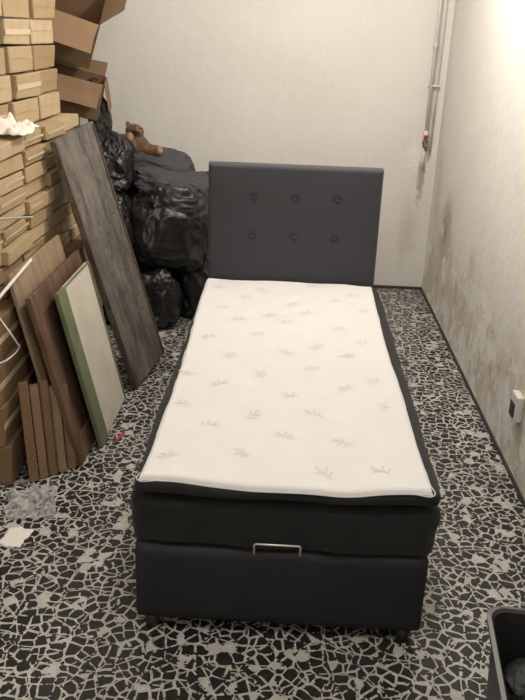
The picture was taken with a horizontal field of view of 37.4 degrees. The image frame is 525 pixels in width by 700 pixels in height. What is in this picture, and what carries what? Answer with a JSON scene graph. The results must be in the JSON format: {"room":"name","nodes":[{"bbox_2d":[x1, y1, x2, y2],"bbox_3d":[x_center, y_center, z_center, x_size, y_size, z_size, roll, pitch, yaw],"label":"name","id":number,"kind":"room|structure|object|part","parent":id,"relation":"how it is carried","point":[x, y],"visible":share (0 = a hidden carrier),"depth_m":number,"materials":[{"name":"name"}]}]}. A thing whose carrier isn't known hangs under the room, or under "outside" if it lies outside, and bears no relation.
{"room":"storage room","nodes":[
{"label":"storage room","id":0,"kind":"room"},
{"bbox_2d":[0,288,524,699],"bbox_3d":[-0.340,0.766,3.058,3.090,0.100,6.870,3,22,2],"label":"floor","id":1,"kind":"structure","parent":0,"point":[71,628],"depth_m":2.71,"materials":[{"name":"stone"}]},
{"bbox_2d":[0,526,33,547],"bbox_3d":[-0.951,0.717,2.982,0.102,0.006,0.137,6,23,9],"label":"paper scrap","id":2,"kind":"object","parent":1,"relation":"on","point":[14,537],"visible":1,"depth_m":2.98,"materials":[{"name":"white"}]},
{"bbox_2d":[0,410,35,486],"bbox_3d":[-1.272,0.403,3.489,0.430,0.178,0.469,2,22,1],"label":"cardboard box","id":3,"kind":"object","parent":1,"relation":"on","point":[13,457],"visible":0.43,"depth_m":3.32,"materials":[{"name":"cardboard"}]},
{"bbox_2d":[0,367,37,444],"bbox_3d":[-1.272,0.231,3.428,0.428,0.178,0.445,3,22,2],"label":"cardboard box","id":4,"kind":"object","parent":3,"relation":"on","point":[10,411],"visible":0.51,"depth_m":3.30,"materials":[{"name":"beige"}]},
{"bbox_2d":[0,336,33,406],"bbox_3d":[-1.269,0.066,3.350,0.428,0.178,0.445,3,22,1],"label":"cardboard box","id":5,"kind":"object","parent":4,"relation":"on","point":[13,371],"visible":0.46,"depth_m":3.30,"materials":[{"name":"beige"}]},
{"bbox_2d":[0,294,23,361],"bbox_3d":[-1.266,-0.104,3.283,0.428,0.178,0.445,3,22,1],"label":"cardboard box","id":6,"kind":"object","parent":5,"relation":"on","point":[8,313],"visible":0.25,"depth_m":3.24,"materials":[{"name":"beige"}]},
{"bbox_2d":[0,285,5,303],"bbox_3d":[-1.307,-0.198,3.173,0.409,0.066,0.322,3,22,2],"label":"cardboard box","id":7,"kind":"object","parent":6,"relation":"on","point":[3,297],"visible":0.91,"depth_m":3.28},
{"bbox_2d":[0,318,19,363],"bbox_3d":[-1.029,-0.041,3.102,0.091,0.181,0.104,3,22,2],"label":"cable","id":8,"kind":"object","parent":6,"relation":"hanging from","point":[0,318],"visible":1,"depth_m":3.10,"materials":[{"name":"white plastic"}]},
{"bbox_2d":[18,381,38,481],"bbox_3d":[-0.997,0.347,3.296,0.040,0.442,0.096,-9,25,-25],"label":"wooden slat","id":9,"kind":"object","parent":1,"relation":"on","point":[22,386],"visible":1,"depth_m":3.29,"materials":[{"name":"brown wood"}]},
{"bbox_2d":[6,234,66,460],"bbox_3d":[-0.954,-0.035,3.672,0.196,0.864,0.720,3,22,2],"label":"board","id":10,"kind":"object","parent":1,"relation":"on","point":[51,255],"visible":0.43,"depth_m":3.38,"materials":[{"name":"wood"}]},
{"bbox_2d":[0,258,31,298],"bbox_3d":[-1.007,-0.277,3.124,0.014,0.057,0.486,3,22,1],"label":"conduit","id":11,"kind":"object","parent":10,"relation":"on","point":[29,261],"visible":1,"depth_m":3.15,"materials":[{"name":"white plastic"}]},
{"bbox_2d":[29,383,47,478],"bbox_3d":[-0.962,0.351,3.327,0.038,0.415,0.092,-9,25,-25],"label":"wooden slat","id":12,"kind":"object","parent":1,"relation":"on","point":[33,388],"visible":1,"depth_m":3.32,"materials":[{"name":"wood"}]},
{"bbox_2d":[37,379,57,475],"bbox_3d":[-0.929,0.336,3.354,0.040,0.424,0.098,-9,25,-25],"label":"wooden slat","id":13,"kind":"object","parent":1,"relation":"on","point":[42,384],"visible":1,"depth_m":3.35,"materials":[{"name":"brown wood"}]},
{"bbox_2d":[49,385,66,471],"bbox_3d":[-0.894,0.345,3.387,0.040,0.385,0.094,-9,25,-25],"label":"wooden slat","id":14,"kind":"object","parent":1,"relation":"on","point":[55,411],"visible":0.92,"depth_m":3.38,"materials":[{"name":"wood"}]},
{"bbox_2d":[25,247,95,465],"bbox_3d":[-0.873,-0.003,3.704,0.197,0.785,0.830,3,22,2],"label":"wooden board","id":15,"kind":"object","parent":1,"relation":"on","point":[41,304],"visible":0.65,"depth_m":3.44,"materials":[{"name":"brown wood"}]},
{"bbox_3d":[-0.889,0.137,3.362,0.024,0.800,0.090,-9,22,6],"label":"frame rail","id":16,"kind":"part","parent":15,"relation":"part of","materials":[{"name":"brown wood"}]},
{"bbox_3d":[-0.939,-0.322,3.576,0.022,0.100,0.650,-9,22,6],"label":"frame rail","id":17,"kind":"part","parent":15,"relation":"part of","materials":[{"name":"brown wood"}]},
{"bbox_3d":[-0.877,-0.002,3.704,0.008,0.600,0.630,-9,22,6],"label":"panel","id":18,"kind":"part","parent":15,"relation":"part of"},
{"bbox_3d":[-0.857,-0.143,4.046,0.024,0.800,0.090,-9,22,6],"label":"frame rail","id":19,"kind":"part","parent":15,"relation":"part of","materials":[{"name":"brown wood"}]},
{"bbox_3d":[-0.810,0.312,3.830,0.022,0.110,0.650,-9,22,6],"label":"frame rail","id":20,"kind":"part","parent":15,"relation":"part of","materials":[{"name":"brown wood"}]},
{"bbox_2d":[61,384,75,468],"bbox_3d":[-0.860,0.339,3.415,0.038,0.378,0.092,-9,25,-25],"label":"wooden slat","id":21,"kind":"object","parent":1,"relation":"on","point":[70,453],"visible":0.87,"depth_m":3.42,"materials":[{"name":"wood"}]},
{"bbox_2d":[54,261,125,447],"bbox_3d":[-0.813,0.007,3.733,0.184,0.748,0.536,3,22,2],"label":"panel","id":22,"kind":"object","parent":1,"relation":"on","point":[77,301],"visible":1,"depth_m":3.68,"materials":[{"name":"paint"}]},
{"bbox_2d":[102,304,108,320],"bbox_3d":[-1.068,-0.443,5.170,0.389,0.472,0.396,6,23,8],"label":"bag","id":23,"kind":"object","parent":1,"relation":"on","point":[106,316],"visible":0.02,"depth_m":5.06,"materials":[{"name":"black plastic"}]},
{"bbox_2d":[115,191,133,251],"bbox_3d":[-0.998,-0.824,4.954,0.401,0.486,0.410,3,22,2],"label":"bag","id":24,"kind":"object","parent":23,"relation":"on","point":[125,202],"visible":0.2,"depth_m":4.87,"materials":[{"name":"black plastic"}]},
{"bbox_2d":[97,122,133,190],"bbox_3d":[-0.981,-1.237,4.897,0.332,0.406,0.327,-1,23,-7],"label":"bag","id":25,"kind":"object","parent":24,"relation":"on","point":[117,151],"visible":0.55,"depth_m":4.82,"materials":[{"name":"black plastic"}]},
{"bbox_2d":[87,78,112,136],"bbox_3d":[-1.009,-1.497,4.815,0.149,0.369,0.148,3,22,1],"label":"cloth sack","id":26,"kind":"object","parent":25,"relation":"on","point":[104,114],"visible":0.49,"depth_m":4.79,"materials":[{"name":"black"}]},
{"bbox_2d":[49,121,164,388],"bbox_3d":[-0.792,-0.483,4.115,0.340,1.370,0.580,8,23,13],"label":"board","id":27,"kind":"object","parent":1,"relation":"on","point":[78,155],"visible":1,"depth_m":4.06,"materials":[{"name":"weathered grey-brown wood"}]},
{"bbox_2d":[115,431,124,442],"bbox_3d":[-0.685,0.415,3.735,0.014,0.008,0.117,6,23,9],"label":"marker","id":28,"kind":"object","parent":1,"relation":"on","point":[123,432],"visible":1,"depth_m":3.72,"materials":[{"name":"red plastic"}]},
{"bbox_2d":[137,264,176,279],"bbox_3d":[-0.749,-0.574,5.464,0.428,0.521,0.475,3,22,2],"label":"bag","id":29,"kind":"object","parent":1,"relation":"on","point":[173,272],"visible":0.02,"depth_m":5.32,"materials":[{"name":"black plastic"}]},
{"bbox_2d":[122,172,139,200],"bbox_3d":[-0.810,-1.100,5.526,0.521,0.550,0.421,0,22,-5],"label":"bag","id":30,"kind":"object","parent":29,"relation":"on","point":[132,191],"visible":0.04,"depth_m":5.35,"materials":[{"name":"black plastic"}]},
{"bbox_2d":[139,266,182,329],"bbox_3d":[-0.736,-0.362,5.094,0.418,0.399,0.368,3,22,2],"label":"bag","id":31,"kind":"object","parent":1,"relation":"on","point":[164,293],"visible":0.54,"depth_m":4.97,"materials":[{"name":"black plastic"}]},
{"bbox_2d":[130,184,207,272],"bbox_3d":[-0.633,-0.807,5.084,0.610,0.605,0.464,-6,24,-19],"label":"bag","id":32,"kind":"object","parent":31,"relation":"on","point":[169,223],"visible":0.85,"depth_m":4.91,"materials":[{"name":"black plastic"}]},
{"bbox_2d":[134,165,208,199],"bbox_3d":[-0.583,-1.100,5.108,0.510,0.241,0.379,1,22,-4],"label":"cushion","id":33,"kind":"object","parent":32,"relation":"on","point":[148,177],"visible":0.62,"depth_m":4.97,"materials":[{"name":"grey fabric"}]},
{"bbox_2d":[132,144,194,172],"bbox_3d":[-0.706,-1.254,5.181,0.498,0.234,0.348,5,22,6],"label":"cushion","id":34,"kind":"object","parent":33,"relation":"on","point":[171,159],"visible":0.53,"depth_m":5.05,"materials":[{"name":"grey fabric"}]},
{"bbox_2d":[121,121,162,155],"bbox_3d":[-0.809,-1.355,5.048,0.344,0.245,0.215,-9,25,-25],"label":"teddy bear","id":35,"kind":"object","parent":34,"relation":"on","point":[134,134],"visible":0.77,"depth_m":5.03},
{"bbox_2d":[176,249,207,317],"bbox_3d":[-0.391,-0.532,5.328,0.418,0.567,0.412,2,22,-1],"label":"bag","id":36,"kind":"object","parent":1,"relation":"on","point":[192,285],"visible":0.18,"depth_m":5.18,"materials":[{"name":"black plastic"}]},
{"bbox_2d":[135,161,427,641],"bbox_3d":[0.111,-0.003,3.259,0.932,1.200,2.139,3,22,2],"label":"bed","id":37,"kind":"object","parent":1,"relation":"on","point":[315,224],"visible":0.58,"depth_m":2.51,"materials":[{"name":"fabric"}]},
{"bbox_3d":[-0.364,0.882,2.566,0.054,0.058,0.054,3,22,2],"label":"leg","id":38,"kind":"part","parent":37,"relation":"part of","materials":[{"name":"black plastic"}]},
{"bbox_3d":[0.045,0.604,2.377,0.147,0.046,0.043,3,22,2],"label":"lift handle","id":39,"kind":"part","parent":37,"relation":"part of","materials":[{"name":"silver metal"}]},
{"bbox_2d":[135,490,434,556],"bbox_3d":[0.105,0.166,3.287,0.968,0.188,2.038,3,22,2],"label":"mattress","id":40,"kind":"object","parent":37,"relation":"on","point":[390,530],"visible":0.11,"depth_m":2.35,"materials":[{"name":"black"}]},
{"bbox_2d":[133,278,440,505],"bbox_3d":[0.116,0.039,3.223,0.946,0.072,2.052,3,22,2],"label":"topper","id":41,"kind":"object","parent":40,"relation":"on","point":[276,390],"visible":1,"depth_m":2.76,"materials":[{"name":"white"}]},
{"bbox_3d":[0.154,-0.419,4.196,0.898,1.140,0.086,3,22,2],"label":"headboard","id":42,"kind":"part","parent":37,"relation":"part of","materials":[{"name":"grey fabric"}]},
{"bbox_3d":[0.460,0.922,2.544,0.054,0.058,0.054,3,22,2],"label":"leg","id":43,"kind":"part","parent":37,"relation":"part of","materials":[{"name":"black plastic"}]},
{"bbox_2d":[486,606,524,699],"bbox_3d":[0.800,0.993,2.006,0.429,0.359,0.499,5,23,7],"label":"trash can","id":44,"kind":"object","parent":1,"relation":"on","point":[506,625],"visible":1,"depth_m":2.17,"materials":[{"name":"black plastic"}]},
{"bbox_2d":[504,658,524,699],"bbox_3d":[0.808,0.912,2.090,0.308,0.124,0.214,3,22,2],"label":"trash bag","id":45,"kind":"object","parent":44,"relation":"in","point":[514,674],"visible":0.95,"depth_m":2.08,"materials":[{"name":"plastic"}]},
{"bbox_3d":[-1.228,-0.120,4.765,0.430,0.178,0.469,3,22,2],"label":"cardboard box","id":46,"kind":"object","parent":1,"relation":"on","visible":0},
{"bbox_2d":[97,288,102,306],"bbox_3d":[-1.230,-0.292,4.702,0.431,0.178,0.461,3,22,2],"label":"cardboard box","id":47,"kind":"object","parent":46,"relation":"on","point":[98,292],"visible":0.05,"depth_m":4.83,"materials":[{"name":"beige"}]},
{"bbox_3d":[-1.203,-0.457,4.626,0.430,0.179,0.469,3,22,2],"label":"cardboard box","id":48,"kind":"object","parent":47,"relation":"on","visible":0},
{"bbox_2d":[72,233,87,260],"bbox_3d":[-1.202,-0.627,4.559,0.428,0.178,0.445,3,22,2],"label":"cardboard box","id":49,"kind":"object","parent":48,"relation":"on","point":[77,237],"visible":0.1,"depth_m":4.35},
{"bbox_2d":[66,221,78,239],"bbox_3d":[-1.236,-0.698,4.394,0.407,0.066,0.332,3,22,2],"label":"cardboard box","id":50,"kind":"object","parent":49,"relation":"on","point":[73,229],"visible":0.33,"depth_m":4.29,"materials":[{"name":"beige"}]},
{"bbox_2d":[60,212,74,229],"bbox_3d":[-1.254,-0.733,4.288,0.406,0.066,0.332,3,22,2],"label":"cardboard box","id":51,"kind":"object","parent":50,"relation":"on","point":[69,219],"visible":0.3,"depth_m":4.22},
{"bbox_2d":[65,200,71,213],"bbox_3d":[-1.245,-0.831,4.337,0.404,0.066,0.319,2,22,1],"label":"cardboard box","id":52,"kind":"object","parent":51,"relation":"on","point":[69,210],"visible":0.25,"depth_m":4.21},
{"bbox_3d":[-1.244,0.055,4.337,0.431,0.178,0.461,3,22,1],"label":"cardboard box","id":53,"kind":"object","parent":1,"relation":"on","visible":0},
{"bbox_3d":[-1.249,-0.118,4.277,0.431,0.178,0.461,3,22,2],"label":"cardboard box","id":54,"kind":"object","parent":53,"relation":"on","visible":0},
{"bbox_3d":[-1.217,-0.281,4.198,0.431,0.179,0.461,3,22,1],"label":"cardboard box","id":55,"kind":"object","parent":54,"relation":"on","visible":0},
{"bbox_2d":[63,240,81,257],"bbox_3d":[-1.224,-0.453,4.134,0.428,0.178,0.445,2,22,1],"label":"cardboard box","id":56,"kind":"object","parent":55,"relation":"on","point":[70,246],"visible":0.12,"depth_m":4.18,"materials":[{"name":"beige"}]},
{"bbox_2d":[60,229,69,245],"bbox_3d":[-1.254,-0.573,4.089,0.406,0.066,0.332,2,22,1],"label":"cardboard box","id":57,"kind":"object","parent":56,"relation":"on","point":[64,236],"visible":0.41,"depth_m":4.16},
{"bbox_2d":[41,221,62,244],"bbox_3d":[-1.268,-0.607,3.982,0.409,0.066,0.322,3,22,1],"label":"cardboard box","id":58,"kind":"object","parent":57,"relation":"on","point":[57,228],"visible":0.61,"depth_m":3.95,"materials":[{"name":"cardboard"}]},
{"bbox_2d":[47,203,67,228],"bbox_3d":[-1.257,-0.706,4.032,0.404,0.066,0.319,3,22,2],"label":"cardboard box","id":59,"kind":"object","parent":58,"relation":"on","point":[60,212],"visible":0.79,"depth_m":4.01,"materials":[{"name":"cardboard"}]},
{"bbox_2d":[50,191,66,211],"bbox_3d":[-1.257,-0.784,4.033,0.402,0.066,0.329,3,22,2],"label":"cardboard box","id":60,"kind":"object","parent":59,"relation":"on","point":[61,198],"visible":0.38,"depth_m":4.02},
{"bbox_3d":[-1.219,-0.963,4.282,0.404,0.066,0.319,3,22,1],"label":"cardboard box","id":61,"kind":"object","parent":60,"relation":"on","visible":0},
{"bbox_3d":[-1.217,-1.028,4.250,0.407,0.066,0.332,2,22,1],"label":"cardboard box","id":62,"kind":"object","parent":61,"relation":"on","visible":0},
{"bbox_3d":[-1.226,-1.098,4.230,0.407,0.066,0.333,3,22,1],"label":"cardboard box","id":63,"kind":"object","parent":62,"relation":"on","visible":0},
{"bbox_2d":[62,127,76,134],"bbox_3d":[-1.223,-1.166,4.206,0.407,0.066,0.332,3,22,2],"label":"cardboard box","id":64,"kind":"object","parent":63,"relation":"on","point":[71,128],"visible":0.03,"depth_m":4.18,"materials":[{"name":"beige"}]},
{"bbox_2d":[39,114,77,129],"bbox_3d":[-1.235,-1.231,4.174,0.402,0.066,0.322,3,22,2],"label":"cardboard box","id":65,"kind":"object","parent":64,"relation":"on","point":[70,120],"visible":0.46,"depth_m":4.16,"materials":[{"name":"cardboard"}]},
{"bbox_2d":[35,91,59,119],"bbox_3d":[-1.320,-1.288,4.051,0.425,0.112,0.369,3,22,2],"label":"cardboard box","id":66,"kind":"object","parent":65,"relation":"on","point":[48,103],"visible":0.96,"depth_m":4.03,"materials":[{"name":"beige"}]},
{"bbox_2d":[27,68,57,93],"bbox_3d":[-1.330,-1.413,4.045,0.428,0.112,0.376,3,22,1],"label":"cardboard box","id":67,"kind":"object","parent":66,"relation":"on","point":[47,76],"visible":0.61,"depth_m":4.04,"materials":[{"name":"cardboard"}]},
{"bbox_2d":[26,44,54,69],"bbox_3d":[-1.321,-1.506,3.960,0.428,0.112,0.376,3,22,1],"label":"cardboard box","id":68,"kind":"object","parent":67,"relation":"on","point":[43,56],"visible":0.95,"depth_m":3.92,"materials":[{"name":"cardboard"}]},
{"bbox_2d":[27,19,52,43],"bbox_3d":[-1.319,-1.608,3.899,0.425,0.112,0.369,3,22,2],"label":"cardboard box","id":69,"kind":"object","parent":68,"relation":"on","point":[41,32],"visible":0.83,"depth_m":3.88,"materials":[{"name":"beige"}]},
{"bbox_2d":[15,0,55,18],"bbox_3d":[-1.295,-1.723,3.870,0.428,0.112,0.376,3,22,2],"label":"cardboard box","id":70,"kind":"object","parent":69,"relation":"on","point":[37,8],"visible":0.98,"depth_m":3.81,"materials":[{"name":"cardboard"}]},
{"bbox_3d":[-1.435,-0.486,5.306,0.404,0.430,0.462,3,22,2],"label":"cardboard box","id":71,"kind":"object","parent":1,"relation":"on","visible":0},
{"bbox_3d":[-1.420,-0.887,5.141,0.404,0.430,0.462,2,22,0],"label":"cardboard box","id":72,"kind":"object","parent":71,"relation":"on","visible":0},
{"bbox_2d":[56,112,80,126],"bbox_3d":[-1.405,-1.288,4.976,0.404,0.430,0.462,1,22,-2],"label":"cardboard box","id":73,"kind":"object","parent":72,"relation":"on","point":[79,118],"visible":0.02,"depth_m":5.06,"materials":[{"name":"beige"}]},
{"bbox_2d":[39,44,111,120],"bbox_3d":[-1.174,-1.698,4.815,0.449,0.489,0.609,-1,23,-8],"label":"open cardboard box","id":74,"kind":"object","parent":73,"relation":"on","point":[81,97],"visible":0.56,"depth_m":4.71,"materials":[{"name":"cardboard"}]},
{"bbox_2d":[20,0,127,68],"bbox_3d":[-1.130,-2.087,4.629,0.696,0.762,0.600,-3,23,-11],"label":"open cardboard box","id":75,"kind":"object","parent":74,"relation":"on","point":[75,27],"visible":0.68,"depth_m":4.58,"materials":[{"name":"cardboard"}]},
{"bbox_2d":[81,0,454,286],"bbox_3d":[-0.143,-1.925,5.608,3.090,2.950,0.100,3,22,2],"label":"wall","id":76,"kind":"structure","parent":0,"point":[300,82],"depth_m":5.56,"materials":[{"name":"paint"}]},
{"bbox_2d":[373,285,420,289],"bbox_3d":[-0.196,-0.552,6.115,2.890,0.022,0.008,3,22,2],"label":"baseboard","id":77,"kind":"structure","parent":76,"relation":"attached to","point":[374,286],"depth_m":6.08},
{"bbox_2d":[421,0,447,168],"bbox_3d":[1.224,-2.248,5.293,0.076,2.000,0.110,3,22,2],"label":"pipe","id":78,"kind":"object","parent":76,"relation":"attached to","point":[431,85],"visible":1,"depth_m":5.46,"materials":[{"name":"grey metal"}]},
{"bbox_2d":[422,135,428,150],"bbox_3d":[1.178,-1.494,5.594,0.040,0.107,0.089,3,22,2],"label":"tap","id":79,"kind":"object","parent":78,"relation":"on","point":[425,143],"depth_m":5.58,"materials":[{"name":"red metal"}]},
{"bbox_2d":[422,0,524,498],"bbox_3d":[1.205,-0.572,2.439,0.100,2.950,6.670,3,22,2],"label":"wall","id":80,"kind":"structure","parent":0,"point":[473,282],"depth_m":4.20,"materials":[{"name":"paint"}]},
{"bbox_2d":[420,287,524,508],"bbox_3d":[1.101,0.780,2.993,0.008,0.022,6.662,3,22,2],"label":"baseboard","id":81,"kind":"structure","parent":80,"relation":"attached to","point":[492,437],"depth_m":4.08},
{"bbox_2d":[509,390,524,422],"bbox_3d":[1.120,0.248,3.422,0.040,0.120,0.090,3,22,2],"label":"wall socket","id":82,"kind":"object","parent":80,"relation":"attached to","point":[517,401],"visible":1,"depth_m":3.39,"materials":[{"name":"white plastic"}]},
{"bbox_3d":[-1.233,-0.278,3.708,0.428,0.178,0.445,3,22,2],"label":"cardboard box","id":83,"kind":"object","parent":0,"visible":0},
{"bbox_2d":[2,281,10,297],"bbox_3d":[-1.292,-0.323,3.477,0.405,0.066,0.329,3,22,1],"label":"cardboard box","id":84,"kind":"object","parent":83,"relation":"on","point":[8,292],"visible":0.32,"depth_m":3.34,"materials":[{"name":"beige"}]},
{"bbox_2d":[0,254,21,284],"bbox_3d":[-1.292,-0.357,3.370,0.402,0.066,0.329,3,22,2],"label":"cardboard box","id":85,"kind":"object","parent":84,"relation":"on","point":[5,269],"visible":0.52,"depth_m":3.34,"materials":[{"name":"cardboard"}]},
{"bbox_3d":[-1.309,-0.332,3.118,0.402,0.066,0.322,3,22,2],"label":"cardboard box","id":86,"kind":"object","parent":85,"relation":"on","visible":0},
{"bbox_3d":[-1.301,-0.410,3.121,0.407,0.066,0.332,3,22,2],"label":"cardboard box","id":87,"kind":"object","parent":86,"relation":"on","visible":0},
{"bbox_2d":[0,220,3,233],"bbox_3d":[-1.280,-0.464,3.063,0.408,0.066,0.322,3,22,2],"label":"cardboard box","id":88,"kind":"object","parent":87,"relation":"on","point":[1,225],"visible":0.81,"depth_m":3.19,"materials":[{"name":"beige"}]},
{"bbox_3d":[-1.278,-0.528,3.029,0.409,0.066,0.322,2,22,1],"label":"cardboard box","id":89,"kind":"object","parent":88,"relation":"on","visible":0},
{"bbox_2d":[0,216,32,219],"bbox_3d":[-1.036,-0.533,3.148,0.014,0.095,0.464,5,23,7],"label":"rod","id":90,"kind":"object","parent":89,"relation":"attached to","point":[20,217],"visible":1,"depth_m":3.22,"materials":[{"name":"silver metal"}]},
{"bbox_2d":[22,235,44,262],"bbox_3d":[-1.281,-0.482,3.675,0.406,0.066,0.319,2,22,1],"label":"cardboard box","id":91,"kind":"object","parent":84,"relation":"on","point":[38,242],"visible":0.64,"depth_m":3.67,"materials":[{"name":"beige"}]},
{"bbox_2d":[0,234,31,263],"bbox_3d":[-1.268,-0.456,3.423,0.402,0.066,0.322,3,22,2],"label":"cardboard box","id":92,"kind":"object","parent":91,"relation":"on","point":[8,254],"visible":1,"depth_m":3.36,"materials":[{"name":"cardboard"}]},
{"bbox_2d":[1,218,28,246],"bbox_3d":[-1.280,-0.535,3.425,0.409,0.066,0.322,3,22,1],"label":"cardboard box","id":93,"kind":"object","parent":92,"relation":"on","point":[17,228],"visible":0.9,"depth_m":3.38,"materials":[{"name":"beige"}]},
{"bbox_2d":[0,203,24,226],"bbox_3d":[-1.286,-0.590,3.369,0.408,0.066,0.322,3,22,2],"label":"cardboard box","id":94,"kind":"object","parent":93,"relation":"on","point":[18,210],"visible":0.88,"depth_m":3.38,"materials":[{"name":"beige"}]},
{"bbox_2d":[0,186,24,214],"bbox_3d":[-1.270,-0.652,3.332,0.405,0.066,0.329,3,22,1],"label":"cardboard box","id":95,"kind":"object","parent":94,"relation":"on","point":[14,196],"visible":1,"depth_m":3.32,"materials":[{"name":"beige"}]},
{"bbox_2d":[0,169,23,194],"bbox_3d":[-1.271,-0.723,3.315,0.407,0.066,0.332,3,22,2],"label":"cardboard box","id":96,"kind":"object","parent":95,"relation":"on","point":[15,178],"visible":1,"depth_m":3.31,"materials":[{"name":"beige"}]},
{"bbox_2d":[0,153,22,178],"bbox_3d":[-1.266,-0.790,3.289,0.402,0.066,0.329,3,22,1],"label":"cardboard box","id":97,"kind":"object","parent":96,"relation":"on","point":[9,164],"visible":1,"depth_m":3.29,"materials":[{"name":"cardboard"}]},
{"bbox_2d":[0,136,23,158],"bbox_3d":[-1.256,-0.856,3.258,0.402,0.066,0.322,3,22,2],"label":"cardboard box","id":98,"kind":"object","parent":97,"relation":"on","point":[9,145],"visible":1,"depth_m":3.27,"materials":[{"name":"cardboard"}]},
{"bbox_2d":[0,103,7,118],"bbox_3d":[-1.366,-1.000,3.347,0.428,0.112,0.376,2,22,1],"label":"cardboard box","id":99,"kind":"object","parent":98,"relation":"on","point":[3,107],"visible":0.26,"depth_m":3.45,"materials":[{"name":"beige"}]},
{"bbox_2d":[0,75,10,102],"bbox_3d":[-1.356,-1.126,3.344,0.420,0.112,0.369,3,22,1],"label":"cardboard box","id":100,"kind":"object","parent":99,"relation":"on","point":[5,96],"visible":1,"depth_m":3.44,"materials":[{"name":"cardboard"}]},
{"bbox_2d":[0,47,5,74],"bbox_3d":[-1.356,-1.220,3.262,0.432,0.112,0.364,2,22,1],"label":"cardboard box","id":101,"kind":"object","parent":100,"relation":"on","point":[2,63],"visible":1,"depth_m":3.39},
{"bbox_2d":[0,112,40,135],"bbox_3d":[-1.073,-0.986,3.352,0.172,0.086,0.288,3,22,2],"label":"cloth","id":102,"kind":"object","parent":98,"relation":"on","point":[8,126],"visible":1,"depth_m":3.30,"materials":[{"name":"beige"}]},
{"bbox_2d":[20,188,51,214],"bbox_3d":[-1.245,-0.713,3.671,0.406,0.066,0.319,3,22,2],"label":"cardboard box","id":103,"kind":"object","parent":93,"relation":"on","point":[41,197],"visible":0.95,"depth_m":3.62,"materials":[{"name":"beige"}]},
{"bbox_2d":[17,174,43,198],"bbox_3d":[-1.269,-0.778,3.638,0.402,0.066,0.329,3,22,1],"label":"cardboard box","id":104,"kind":"object","parent":103,"relation":"on","point":[37,183],"visible":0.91,"depth_m":3.62,"materials":[{"name":"cardboard"}]},
{"bbox_2d":[20,159,46,183],"bbox_3d":[-1.250,-0.847,3.617,0.402,0.066,0.329,2,22,1],"label":"cardboard box","id":105,"kind":"object","parent":104,"relation":"on","point":[35,170],"visible":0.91,"depth_m":3.57,"materials":[{"name":"cardboard"}]},
{"bbox_2d":[17,143,48,166],"bbox_3d":[-1.238,-0.915,3.595,0.409,0.066,0.322,3,22,2],"label":"cardboard box","id":106,"kind":"object","parent":105,"relation":"on","point":[36,153],"visible":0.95,"depth_m":3.54,"materials":[{"name":"beige"}]},
{"bbox_2d":[0,128,43,148],"bbox_3d":[-1.255,-0.981,3.564,0.409,0.066,0.322,3,22,2],"label":"cardboard box","id":107,"kind":"object","parent":106,"relation":"on","point":[29,140],"visible":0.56,"depth_m":3.55,"materials":[{"name":"beige"}]},
{"bbox_2d":[25,217,48,241],"bbox_3d":[-1.273,-0.582,3.729,0.406,0.066,0.332,3,22,2],"label":"cardboard box","id":108,"kind":"object","parent":91,"relation":"on","point":[37,230],"visible":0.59,"depth_m":3.72,"materials":[{"name":"cardboard"}]},
{"bbox_2d":[23,202,51,228],"bbox_3d":[-1.261,-0.659,3.728,0.404,0.066,0.319,3,22,1],"label":"cardboard box","id":109,"kind":"object","parent":108,"relation":"on","point":[43,212],"visible":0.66,"depth_m":3.70,"materials":[{"name":"cardboard"}]},
{"bbox_2d":[42,178,64,198],"bbox_3d":[-1.231,-0.839,3.979,0.406,0.066,0.332,3,22,1],"label":"cardboard box","id":110,"kind":"object","parent":109,"relation":"on","point":[56,188],"visible":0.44,"depth_m":3.90,"materials":[{"name":"cardboard"}]},
{"bbox_2d":[43,166,60,184],"bbox_3d":[-1.235,-0.903,3.944,0.408,0.066,0.322,2,22,1],"label":"cardboard box","id":111,"kind":"object","parent":110,"relation":"on","point":[50,176],"visible":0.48,"depth_m":3.82,"materials":[{"name":"beige"}]},
{"bbox_2d":[45,152,55,170],"bbox_3d":[-1.241,-0.973,3.924,0.409,0.066,0.322,3,22,1],"label":"cardboard box","id":112,"kind":"object","parent":111,"relation":"on","point":[51,163],"visible":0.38,"depth_m":3.81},
{"bbox_2d":[41,134,61,152],"bbox_3d":[-1.246,-1.041,3.899,0.404,0.066,0.319,3,22,2],"label":"cardboard box","id":113,"kind":"object","parent":112,"relation":"on","point":[60,135],"visible":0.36,"depth_m":3.85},
{"bbox_2d":[33,120,64,140],"bbox_3d":[-1.228,-1.105,3.867,0.405,0.066,0.329,2,22,1],"label":"cardboard box","id":114,"kind":"object","parent":113,"relation":"on","point":[51,128],"visible":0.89,"depth_m":3.84,"materials":[{"name":"beige"}]},
{"bbox_2d":[1,97,38,122],"bbox_3d":[-1.335,-1.144,3.700,0.425,0.112,0.369,3,22,2],"label":"cardboard box","id":115,"kind":"object","parent":114,"relation":"on","point":[28,109],"visible":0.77,"depth_m":3.67,"materials":[{"name":"beige"}]},
{"bbox_2d":[3,71,40,100],"bbox_3d":[-1.320,-1.269,3.694,0.437,0.112,0.364,3,22,1],"label":"cardboard box","id":116,"kind":"object","parent":115,"relation":"on","point":[24,85],"visible":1,"depth_m":3.61,"materials":[{"name":"beige"}]},
{"bbox_2d":[0,45,32,73],"bbox_3d":[-1.337,-1.363,3.610,0.425,0.112,0.369,2,22,1],"label":"cardboard box","id":117,"kind":"object","parent":116,"relation":"on","point":[17,58],"visible":1,"depth_m":3.58,"materials":[{"name":"beige"}]},
{"bbox_2d":[0,18,30,45],"bbox_3d":[-1.330,-1.464,3.546,0.437,0.112,0.364,2,22,1],"label":"cardboard box","id":118,"kind":"object","parent":117,"relation":"on","point":[12,31],"visible":1,"depth_m":3.48,"materials":[{"name":"beige"}]},
{"bbox_2d":[0,0,29,17],"bbox_3d":[-1.329,-1.582,3.523,0.432,0.112,0.364,2,22,0],"label":"cardboard box","id":119,"kind":"object","parent":118,"relation":"on","point":[8,8],"visible":1,"depth_m":3.49,"materials":[{"name":"cardboard"}]}
]}

